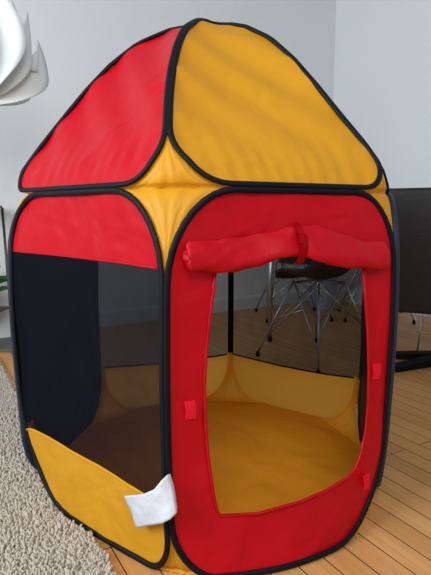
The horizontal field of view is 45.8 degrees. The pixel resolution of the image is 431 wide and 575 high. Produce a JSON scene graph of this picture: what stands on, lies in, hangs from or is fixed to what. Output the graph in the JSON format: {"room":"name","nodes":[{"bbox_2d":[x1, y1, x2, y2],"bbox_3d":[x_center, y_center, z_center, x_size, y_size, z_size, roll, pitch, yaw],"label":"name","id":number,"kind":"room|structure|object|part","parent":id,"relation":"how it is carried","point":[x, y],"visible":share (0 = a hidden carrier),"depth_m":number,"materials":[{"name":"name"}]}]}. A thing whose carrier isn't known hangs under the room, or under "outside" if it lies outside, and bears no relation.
{"room":"living room","nodes":[
{"label":"living room","id":0,"kind":"room"},
{"bbox_2d":[0,0,48,105],"bbox_3d":[-0.984,-1.554,2.160,0.453,1.510,0.457,0,8,0],"label":"pendant lamp","id":1,"kind":"object","parent":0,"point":[24,75],"visible":1,"depth_m":2.20,"materials":[{"name":"white plastic"}]},
{"bbox_2d":[0,0,335,321],"bbox_3d":[-0.910,-1.090,3.285,4.599,2.750,0.120,-5,10,-34],"label":"wall","id":2,"kind":"structure","parent":0,"point":[77,39],"depth_m":3.24,"materials":[{"name":"white paint"}]},
{"bbox_2d":[0,321,10,337],"bbox_3d":[-0.847,0.223,3.427,4.499,0.108,0.016,-5,10,-34],"label":"baseboard","id":3,"kind":"structure","parent":2,"relation":"attached to","point":[4,326],"depth_m":3.12,"materials":[{"name":"white paint"}]},
{"bbox_2d":[0,312,430,574],"bbox_3d":[0.150,0.535,1.589,8.700,0.001,9.400,0,8,0],"label":"floor","id":4,"kind":"structure","parent":0,"point":[394,537],"depth_m":1.34,"materials":[{"name":"brown wood"}]},
{"bbox_2d":[0,206,11,351],"bbox_3d":[-1.326,-0.065,2.949,0.420,0.811,0.340,0,8,0],"label":"plant stand","id":5,"kind":"object","parent":4,"relation":"on","point":[5,343],"visible":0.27,"depth_m":3.02,"materials":[{"name":"grey"}]},
{"bbox_2d":[0,266,7,291],"bbox_3d":[-1.300,0.009,2.916,0.299,0.252,0.272,-3,9,-23],"label":"potted plant","id":6,"kind":"object","parent":5,"relation":"on","point":[2,278],"visible":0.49,"depth_m":2.88,"materials":[{"name":"green plant"}]},
{"bbox_2d":[0,306,8,311],"bbox_3d":[-1.367,0.135,2.967,0.249,0.012,0.240,0,8,0],"label":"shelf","id":7,"kind":"object","parent":5,"relation":"attached to","point":[2,308],"depth_m":3.04,"materials":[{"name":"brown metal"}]},
{"bbox_3d":[-1.246,-0.081,3.058,0.035,0.786,0.014,0,8,0],"label":"leg","id":8,"kind":"part","parent":5,"relation":"part of","materials":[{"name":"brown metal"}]},
{"bbox_3d":[-1.326,0.330,3.005,0.420,0.013,0.340,0,8,0],"label":"plate","id":9,"kind":"part","parent":5,"relation":"part of","materials":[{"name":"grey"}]},
{"bbox_2d":[0,361,116,574],"bbox_3d":[-1.317,0.593,1.094,1.910,0.022,2.638,-5,9,-30],"label":"shag rug","id":10,"kind":"object","parent":4,"relation":"on","point":[36,538],"visible":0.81,"depth_m":1.22,"materials":[{"name":"beige carpet"}]},
{"bbox_2d":[7,18,399,574],"bbox_3d":[-0.010,-0.100,1.527,1.116,1.277,1.023,7,11,42],"label":"tent","id":11,"kind":"object","parent":4,"relation":"on","point":[203,250],"visible":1,"depth_m":1.16,"materials":[{"name":"red fabric"}]},
{"bbox_3d":[-0.254,-0.461,1.203,0.480,0.457,0.470,0,8,0],"label":"roof panel","id":12,"kind":"part","parent":11,"relation":"part of","materials":[{"name":"red fabric"}]},
{"bbox_3d":[0.067,-0.451,1.127,0.480,0.458,0.425,6,10,37],"label":"roof panel","id":13,"kind":"part","parent":11,"relation":"part of","materials":[{"name":"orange fabric"}]},
{"bbox_2d":[389,187,430,371],"bbox_3d":[1.192,-0.030,2.469,0.726,0.869,0.658,4,9,25],"label":"leather chair","id":14,"kind":"object","parent":4,"relation":"on","point":[413,205],"visible":0.56,"depth_m":2.25,"materials":[{"name":"black leather"}]},
{"bbox_3d":[1.060,-0.149,2.198,0.700,0.558,0.091,4,9,25],"label":"backrest","id":15,"kind":"part","parent":14,"relation":"part of","materials":[{"name":"black leather"}]},
{"bbox_2d":[414,313,428,350],"bbox_3d":[1.263,-0.079,2.967,0.496,0.837,0.448,-2,8,-15],"label":"chair","id":16,"kind":"object","parent":4,"relation":"on","point":[422,319],"visible":0.06,"depth_m":2.79,"materials":[{"name":"silver metal"}]},
{"bbox_3d":[1.127,0.098,2.902,0.007,0.312,0.298,1,8,7],"label":"cross rod","id":17,"kind":"part","parent":16,"relation":"part of","materials":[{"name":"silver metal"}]},
{"bbox_3d":[1.139,0.145,2.810,0.011,0.400,0.196,5,9,32],"label":"leg","id":18,"kind":"part","parent":16,"relation":"part of","materials":[{"name":"silver metal"}]},
{"bbox_2d":[333,0,430,187],"bbox_3d":[2.533,-0.967,2.408,0.120,2.750,5.199,-5,10,-34],"label":"wall","id":19,"kind":"structure","parent":0,"point":[382,67],"depth_m":3.98,"materials":[{"name":"white paint"}]}
]}

